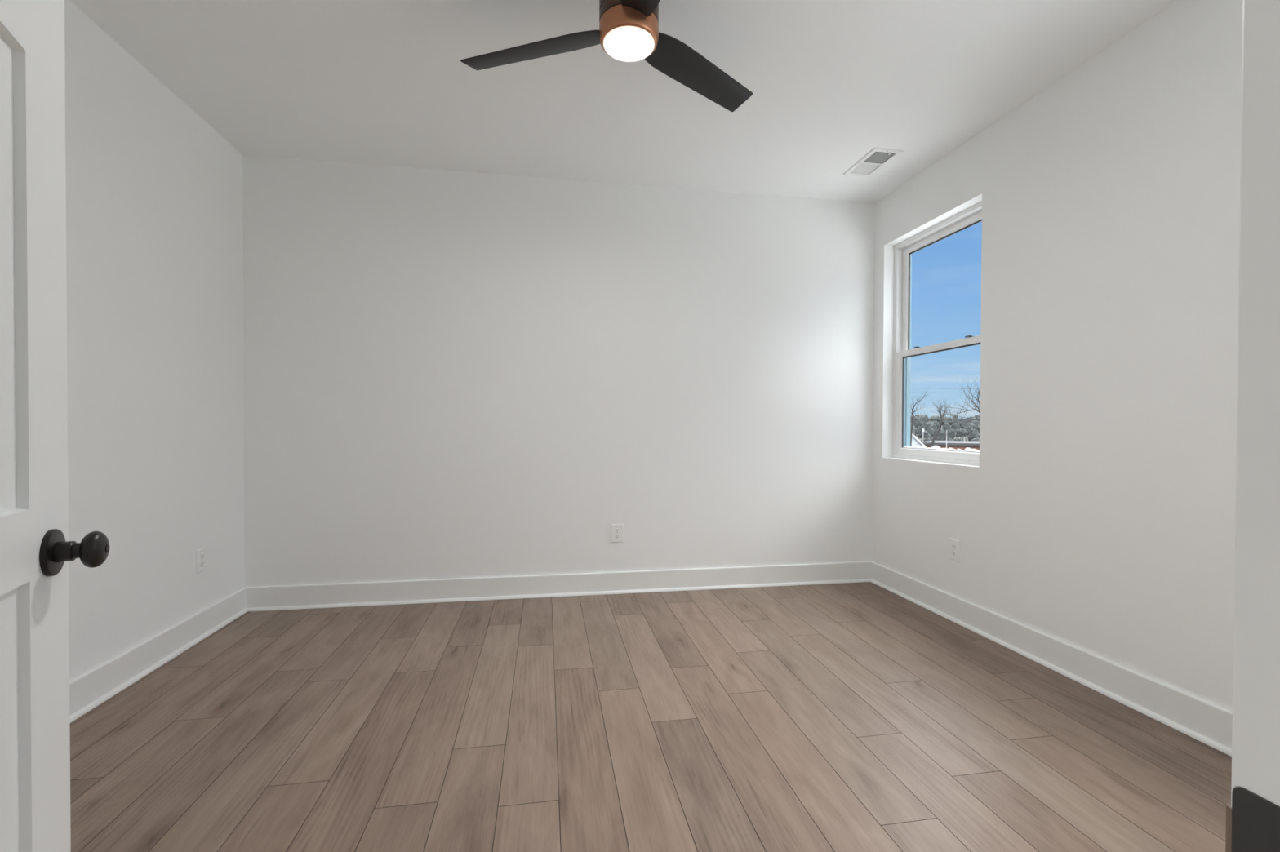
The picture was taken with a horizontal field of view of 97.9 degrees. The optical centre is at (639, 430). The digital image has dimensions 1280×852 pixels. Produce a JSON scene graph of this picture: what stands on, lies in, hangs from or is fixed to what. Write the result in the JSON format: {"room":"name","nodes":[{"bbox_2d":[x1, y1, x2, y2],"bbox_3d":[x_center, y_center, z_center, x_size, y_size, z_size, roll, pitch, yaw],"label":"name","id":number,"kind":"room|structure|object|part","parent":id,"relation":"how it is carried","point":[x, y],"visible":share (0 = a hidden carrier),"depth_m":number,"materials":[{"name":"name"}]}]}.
{"room":"empty bedroom","nodes":[
{"label":"empty bedroom","id":0,"kind":"room"},
{"bbox_2d":[64,0,244,681],"bbox_3d":[-2.166,-0.216,1.662,0.120,2.853,3.836,0,1,-10],"label":"wall","id":1,"kind":"structure","parent":0,"point":[154,208],"depth_m":2.54,"materials":[{"name":"paint"}]},
{"bbox_2d":[69,586,247,723],"bbox_3d":[-2.090,1.039,1.648,0.030,0.142,3.516,0,1,-10],"label":"baseboard","id":2,"kind":"structure","parent":1,"relation":"attached to","point":[95,686],"depth_m":2.53,"materials":[{"name":"paint"}]},
{"bbox_2d":[195,546,206,573],"bbox_3d":[-2.321,0.686,2.951,0.008,0.122,0.087,0,1,-10],"label":"wall outlet","id":3,"kind":"object","parent":1,"relation":"attached to","point":[201,554],"visible":1,"depth_m":2.94,"materials":[{"name":"white plastic"}]},
{"bbox_2d":[200,553,204,559],"bbox_3d":[-2.319,0.665,2.951,0.003,0.028,0.035,0,1,-10],"label":"receptacle","id":4,"kind":"object","parent":3,"relation":"attached to","point":[202,555],"depth_m":2.95,"materials":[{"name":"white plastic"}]},
{"bbox_2d":[200,560,204,567],"bbox_3d":[-2.319,0.706,2.951,0.003,0.028,0.035,0,1,-10],"label":"receptacle","id":5,"kind":"object","parent":3,"relation":"attached to","point":[202,562],"depth_m":2.95,"materials":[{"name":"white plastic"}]},
{"bbox_2d":[242,155,875,586],"bbox_3d":[-0.364,-0.232,3.812,4.154,2.853,0.200,0,1,-10],"label":"wall","id":6,"kind":"structure","parent":0,"point":[447,374],"depth_m":3.67,"materials":[{"name":"paint"}]},
{"bbox_2d":[244,561,871,612],"bbox_3d":[-0.349,1.023,3.711,4.154,0.142,0.030,0,1,-10],"label":"baseboard","id":7,"kind":"structure","parent":6,"relation":"attached to","point":[264,598],"depth_m":3.66,"materials":[{"name":"paint"}]},
{"bbox_3d":[-0.348,1.085,3.705,4.126,0.019,0.016,0,1,-10],"label":"shoe moulding","id":8,"kind":"part","parent":7,"relation":"part of","materials":[{"name":"paint"}]},
{"bbox_2d":[610,524,623,542],"bbox_3d":[-0.153,0.691,3.752,0.087,0.122,0.008,0,1,-10],"label":"wall outlet","id":9,"kind":"object","parent":6,"relation":"attached to","point":[616,530],"visible":1,"depth_m":3.75,"materials":[{"name":"white plastic"}]},
{"bbox_2d":[69,0,1175,203],"bbox_3d":[0.159,-1.703,0.983,4.474,0.150,5.921,0,1,-10],"label":"ceiling","id":10,"kind":"structure","parent":0,"point":[383,82],"depth_m":2.61,"materials":[{"name":"paint"}]},
{"bbox_2d":[460,0,753,111],"bbox_3d":[-0.032,-1.502,1.852,1.198,0.272,1.069,0,1,-10],"label":"ceiling fan","id":11,"kind":"object","parent":10,"relation":"hanging from","point":[628,30],"visible":1,"depth_m":2.07,"materials":[{"name":"brown metal"}]},
{"bbox_3d":[-0.395,-1.429,2.094,0.576,0.043,0.135,0,1,17],"label":"blade","id":12,"kind":"part","parent":11,"relation":"part of","materials":[{"name":"black wood"}]},
{"bbox_2d":[603,26,654,62],"bbox_3d":[-0.039,-1.377,1.983,0.183,0.011,0.183,0,1,-15],"label":"diffuser","id":13,"kind":"object","parent":11,"relation":"attached to","point":[623,43],"depth_m":1.96,"materials":[{"name":"white glass"}]},
{"bbox_3d":[0.040,-1.423,1.617,0.146,0.042,0.580,0,1,-10],"label":"blade","id":14,"kind":"part","parent":11,"relation":"part of","materials":[{"name":"black wood"}]},
{"bbox_3d":[0.235,-1.429,2.235,0.576,0.043,0.135,0,1,-43],"label":"blade","id":15,"kind":"part","parent":11,"relation":"part of","materials":[{"name":"black wood"}]},
{"bbox_2d":[843,146,903,177],"bbox_3d":[1.427,-1.707,3.423,0.193,0.144,0.351,0,1,-10],"label":"ceiling vent","id":16,"kind":"object","parent":10,"relation":"in","point":[873,161],"visible":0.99,"depth_m":3.40,"materials":[{"name":"metal"}]},
{"bbox_2d":[70,582,1231,851],"bbox_3d":[0.119,1.175,0.957,4.254,0.100,5.721,0,1,-10],"label":"floor","id":17,"kind":"structure","parent":0,"point":[848,717],"depth_m":1.98,"materials":[{"name":"brown wood"}]},
{"bbox_2d":[871,0,1242,711],"bbox_3d":[2.087,-0.210,2.384,0.200,2.853,3.836,0,1,-10],"label":"wall","id":18,"kind":"structure","parent":0,"point":[1096,514],"depth_m":2.37,"materials":[{"name":"paint"}]},
{"bbox_2d":[892,200,982,466],"bbox_3d":[1.929,-0.554,3.522,0.115,1.501,0.895,0,1,-10],"label":"window","id":19,"kind":"structure","parent":18,"relation":"in","point":[903,353],"depth_m":3.88,"materials":[{"name":"plastic"}]},
{"bbox_3d":[1.952,-0.554,3.526,0.068,1.501,0.895,0,1,-10],"label":"exterior trim","id":20,"kind":"part","parent":19,"relation":"part of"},
{"bbox_3d":[1.889,-0.189,3.519,0.023,0.717,0.841,0,1,-10],"label":"sash","id":21,"kind":"part","parent":19,"relation":"part of","materials":[{"name":"plastic"}]},
{"bbox_2d":[903,445,979,452],"bbox_3d":[1.949,0.128,3.533,0.062,0.061,0.835,0,1,-10],"label":"snow","id":22,"kind":"object","parent":19,"relation":"on","point":[935,447],"visible":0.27,"depth_m":3.57,"materials":[{"name":"white snow"}]},
{"bbox_3d":[1.931,-0.892,3.519,0.023,0.770,0.841,0,1,-10],"label":"sash","id":23,"kind":"part","parent":19,"relation":"part of","materials":[{"name":"plastic"}]},
{"bbox_2d":[948,537,959,562],"bbox_3d":[1.833,0.696,3.249,0.008,0.122,0.087,0,1,-10],"label":"wall outlet","id":24,"kind":"object","parent":18,"relation":"attached to","point":[954,545],"visible":1,"depth_m":3.24,"materials":[{"name":"white plastic"}]},
{"bbox_2d":[870,561,1232,756],"bbox_3d":[1.976,1.045,2.338,0.030,0.142,3.516,0,1,-10],"label":"baseboard","id":25,"kind":"structure","parent":18,"relation":"attached to","point":[1210,724],"depth_m":2.46,"materials":[{"name":"paint"}]},
{"bbox_3d":[0.251,-0.193,0.188,4.154,2.853,0.120,0,1,-10],"label":"wall","id":26,"kind":"structure","parent":0,"visible":0},
{"bbox_2d":[0,0,109,851],"bbox_3d":[-0.656,0.105,0.458,0.152,2.023,0.748,0,1,-28],"label":"door","id":27,"kind":"structure","parent":26,"relation":"in","point":[36,550],"depth_m":0.71,"materials":[{"name":"paint"}]},
{"bbox_3d":[-0.788,0.164,0.749,0.006,0.062,0.062,0,1,-28],"label":"knob","id":28,"kind":"part","parent":27,"relation":"part of","materials":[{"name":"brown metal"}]},
{"bbox_2d":[1225,0,1279,851],"bbox_3d":[-0.086,0.098,0.135,0.785,2.070,0.122,0,1,-10],"label":"trim","id":29,"kind":"structure","parent":26,"relation":"attached to","point":[1253,813],"depth_m":0.25,"materials":[{"name":"paint"}]},
{"bbox_3d":[0.276,0.201,0.228,0.003,0.080,0.054,0,1,-10],"label":"strike plate","id":30,"kind":"part","parent":29,"relation":"part of","materials":[{"name":"metal"}]},
{"label":"outside","id":31,"kind":"structure","parent":0,"visible":0},
{"bbox_2d":[915,425,968,441],"bbox_3d":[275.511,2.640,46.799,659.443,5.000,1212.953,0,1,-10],"label":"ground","id":32,"kind":"structure","parent":31,"point":[964,438],"depth_m":125.83,"materials":[{"name":"white snow"}]},
{"bbox_2d":[911,434,926,448],"bbox_3d":[27.231,2.064,56.596,3.400,4.338,4.100,0,1,26],"label":"house","id":33,"kind":"structure","parent":32,"relation":"on","point":[915,442],"depth_m":54.72,"materials":[{"name":"white"}]},
{"bbox_2d":[910,387,931,446],"bbox_3d":[11.992,1.316,24.163,1.256,6.611,1.911,0,1,23],"label":"bare tree","id":34,"kind":"object","parent":32,"relation":"on","point":[913,411],"visible":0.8,"depth_m":23.96,"materials":[{"name":"brown plant"}]},
{"bbox_2d":[929,397,955,448],"bbox_3d":[13.121,1.506,24.087,1.016,6.240,1.851,1,1,38],"label":"bare tree","id":35,"kind":"object","parent":32,"relation":"on","point":[941,406],"visible":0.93,"depth_m":23.97,"materials":[{"name":"brown plant"}]},
{"bbox_2d":[910,410,979,441],"bbox_3d":[108.269,-0.775,101.676,238.883,10.759,322.144,0,1,-10],"label":"woodland","id":36,"kind":"object","parent":32,"relation":"on","point":[971,428],"visible":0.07,"depth_m":136.35,"materials":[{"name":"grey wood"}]},
{"bbox_2d":[920,440,979,450],"bbox_3d":[38.191,2.858,62.173,11.408,3.104,9.600,1,1,39],"label":"brick building","id":37,"kind":"structure","parent":32,"relation":"on","point":[962,445],"depth_m":60.31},
{"bbox_2d":[924,377,980,421],"bbox_3d":[13.449,0.831,22.039,4.067,7.635,2.421,0,1,1],"label":"bare tree","id":38,"kind":"object","parent":32,"relation":"on","point":[970,392],"visible":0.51,"depth_m":21.95,"materials":[{"name":"brown plant"}]},
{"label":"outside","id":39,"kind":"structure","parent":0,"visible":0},
{"bbox_2d":[911,387,979,389],"bbox_3d":[26.619,-4.069,49.001,27.534,0.900,0.023,0,1,13],"label":"power line","id":40,"kind":"object","parent":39,"point":[911,388],"visible":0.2,"depth_m":48.71,"materials":[{"name":"metal"}]},
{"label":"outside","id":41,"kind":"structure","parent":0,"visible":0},
{"bbox_2d":[911,391,977,393],"bbox_3d":[26.619,-3.705,49.001,27.533,0.869,0.023,0,1,13],"label":"power line","id":42,"kind":"object","parent":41,"point":[911,392],"visible":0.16,"depth_m":48.71,"materials":[{"name":"metal"}]},
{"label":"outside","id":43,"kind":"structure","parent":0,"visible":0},
{"bbox_2d":[911,395,979,397],"bbox_3d":[26.619,-3.340,49.001,27.533,0.840,0.023,0,1,13],"label":"power line","id":44,"kind":"object","parent":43,"point":[911,396],"visible":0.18,"depth_m":48.68,"materials":[{"name":"metal"}]}
]}

